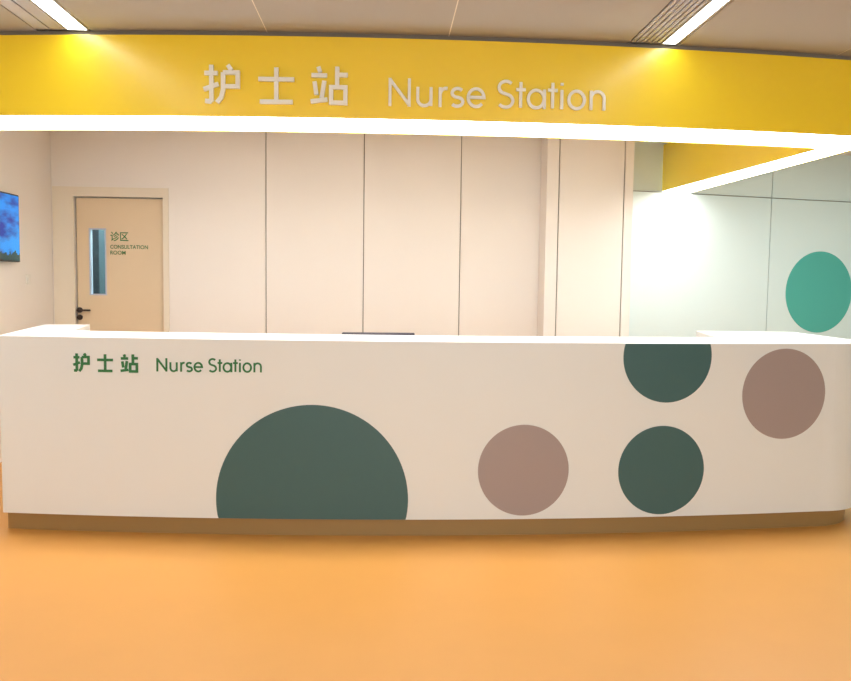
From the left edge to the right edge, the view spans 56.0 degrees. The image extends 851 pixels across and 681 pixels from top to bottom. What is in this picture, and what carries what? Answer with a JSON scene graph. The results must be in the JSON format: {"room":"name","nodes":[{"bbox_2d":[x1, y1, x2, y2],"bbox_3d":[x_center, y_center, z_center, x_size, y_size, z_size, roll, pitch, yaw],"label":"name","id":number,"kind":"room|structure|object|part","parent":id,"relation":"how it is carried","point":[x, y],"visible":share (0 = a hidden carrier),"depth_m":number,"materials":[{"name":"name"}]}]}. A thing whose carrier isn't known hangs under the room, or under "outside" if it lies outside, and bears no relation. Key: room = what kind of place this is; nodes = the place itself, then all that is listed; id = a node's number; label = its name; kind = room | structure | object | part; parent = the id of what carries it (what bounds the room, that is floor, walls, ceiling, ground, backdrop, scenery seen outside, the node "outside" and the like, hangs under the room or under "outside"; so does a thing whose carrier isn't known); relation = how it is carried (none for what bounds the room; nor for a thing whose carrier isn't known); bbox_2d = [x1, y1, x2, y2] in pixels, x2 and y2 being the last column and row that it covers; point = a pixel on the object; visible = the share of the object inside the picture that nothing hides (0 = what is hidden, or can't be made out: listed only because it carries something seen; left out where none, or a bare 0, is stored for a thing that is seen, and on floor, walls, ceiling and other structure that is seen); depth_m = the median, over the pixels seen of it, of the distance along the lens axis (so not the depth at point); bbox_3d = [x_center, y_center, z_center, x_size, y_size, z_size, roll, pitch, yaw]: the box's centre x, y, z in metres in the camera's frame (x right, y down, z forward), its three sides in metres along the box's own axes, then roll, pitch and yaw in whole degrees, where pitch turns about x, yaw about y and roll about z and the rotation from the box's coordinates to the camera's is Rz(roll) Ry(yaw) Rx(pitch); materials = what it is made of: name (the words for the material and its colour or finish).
{"room":"hospital interior","nodes":[
{"label":"hospital interior","id":0,"kind":"room"},
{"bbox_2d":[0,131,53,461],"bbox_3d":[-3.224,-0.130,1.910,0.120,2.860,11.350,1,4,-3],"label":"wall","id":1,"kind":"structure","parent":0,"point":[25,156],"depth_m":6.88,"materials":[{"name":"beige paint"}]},
{"bbox_2d":[0,191,19,261],"bbox_3d":[-3.338,-0.881,6.079,0.067,0.545,0.975,1,4,-3],"label":"television","id":2,"kind":"object","parent":1,"relation":"attached to","point":[9,203],"visible":1,"depth_m":6.39,"materials":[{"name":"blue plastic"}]},
{"bbox_2d":[50,131,541,335],"bbox_3d":[-0.769,-0.508,7.606,5.363,2.860,0.140,1,4,-3],"label":"wall","id":3,"kind":"structure","parent":0,"point":[270,232],"depth_m":7.50,"materials":[{"name":"beige paint"}]},
{"bbox_2d":[52,186,169,331],"bbox_3d":[-2.915,-0.257,7.498,1.046,2.318,0.170,1,4,-3],"label":"door","id":4,"kind":"structure","parent":3,"relation":"in","point":[123,243],"depth_m":7.43,"materials":[{"name":"beige wood laminate"},{"name":"clear glass"},{"name":"black metal"}]},
{"bbox_3d":[-3.174,-0.281,7.429,0.141,0.052,0.062,1,4,-3],"label":"handle","id":5,"kind":"part","parent":4,"relation":"part of","materials":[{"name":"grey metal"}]},
{"bbox_3d":[-3.044,-0.733,7.452,0.133,0.596,0.006,1,4,-3],"label":"glass pane","id":6,"kind":"part","parent":4,"relation":"part of","materials":[{"name":"blue"}]},
{"bbox_3d":[-2.848,-0.211,7.504,0.786,2.212,0.045,1,4,-3],"label":"panel","id":7,"kind":"part","parent":4,"relation":"part of","materials":[{"name":"beige wood"}]},
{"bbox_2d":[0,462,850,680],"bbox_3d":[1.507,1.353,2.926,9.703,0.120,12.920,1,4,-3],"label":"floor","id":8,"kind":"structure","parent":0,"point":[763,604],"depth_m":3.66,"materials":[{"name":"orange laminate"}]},
{"bbox_2d":[0,324,850,535],"bbox_3d":[0.053,0.528,5.325,5.577,1.144,1.424,1,4,-3],"label":"reception desk","id":9,"kind":"object","parent":8,"relation":"on","point":[108,431],"depth_m":4.64,"materials":[{"name":"white"}]},
{"bbox_2d":[342,332,414,334],"bbox_3d":[-0.318,0.144,5.365,0.486,0.394,0.200,0,4,-5],"label":"monitor","id":10,"kind":"object","parent":9,"relation":"on","point":[343,333],"visible":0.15,"depth_m":5.35,"materials":[{"name":"grey plastic"}]},
{"bbox_2d":[0,324,850,343],"bbox_3d":[0.060,-0.042,5.285,5.577,0.003,1.422,1,4,-3],"label":"countertop","id":11,"kind":"structure","parent":9,"relation":"on","point":[46,330],"depth_m":4.92,"materials":[{"name":"white stone"}]},
{"bbox_2d":[0,0,850,155],"bbox_3d":[1.547,-1.619,2.712,9.703,0.120,12.920,1,4,-3],"label":"ceiling","id":12,"kind":"structure","parent":0,"point":[819,27],"depth_m":4.20,"materials":[{"name":"grey paint"}]},
{"bbox_2d":[0,0,65,29],"bbox_3d":[-1.971,-1.575,2.225,0.179,0.014,4.460,1,4,-3],"label":"ceiling vent","id":13,"kind":"object","parent":12,"relation":"in","point":[29,12],"visible":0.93,"depth_m":4.20,"materials":[{"name":"grey metal"}]},
{"bbox_2d":[31,0,88,30],"bbox_3d":[-1.820,-1.573,2.230,0.115,0.016,4.455,1,4,-3],"label":"recessed light","id":14,"kind":"object","parent":12,"relation":"in","point":[53,8],"visible":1,"depth_m":4.20,"materials":[{"name":"white plastic"}]},
{"bbox_2d":[0,31,850,192],"bbox_3d":[-0.278,-1.587,6.037,6.154,0.469,3.213,1,4,-3],"label":"canopy","id":15,"kind":"object","parent":12,"relation":"attached to","point":[725,116],"visible":1,"depth_m":4.50,"materials":[{"name":"yellow paint"}]},
{"bbox_3d":[-0.288,-1.367,6.067,6.140,0.019,3.178,1,4,-3],"label":"light panel","id":16,"kind":"part","parent":15,"relation":"part of","materials":[{"name":"white plastic"}]},
{"bbox_2d":[631,0,708,42],"bbox_3d":[1.364,-1.540,2.362,0.178,0.014,4.390,1,4,-3],"label":"ceiling vent","id":17,"kind":"object","parent":12,"relation":"in","point":[675,13],"visible":1,"depth_m":4.16,"materials":[{"name":"grey metal"}]},
{"bbox_2d":[661,0,729,44],"bbox_3d":[1.500,-1.539,2.374,0.086,0.016,4.400,1,4,-3],"label":"recessed light","id":18,"kind":"object","parent":12,"relation":"in","point":[712,6],"visible":0.97,"depth_m":4.17,"materials":[{"name":"white plastic"}]},
{"bbox_2d":[537,138,634,336],"bbox_3d":[1.479,-0.470,7.501,0.797,2.859,0.301,1,4,-3],"label":"wall pier","id":19,"kind":"object","parent":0,"point":[586,188],"visible":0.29,"depth_m":7.32,"materials":[{"name":"beige paint"}]},
{"bbox_2d":[629,141,850,338],"bbox_3d":[4.061,-0.501,8.401,4.535,2.860,0.140,0,4,-17],"label":"wall","id":20,"kind":"structure","parent":0,"point":[723,257],"depth_m":7.99,"materials":[{"name":"white paint"}]},
{"bbox_2d":[786,251,850,332],"bbox_3d":[4.102,-0.504,8.337,0.844,0.844,0.004,0,4,-17],"label":"wall decal","id":21,"kind":"object","parent":20,"relation":"attached to","point":[818,286],"visible":1,"depth_m":8.33,"materials":[{"name":"teal plastic"}]}
]}

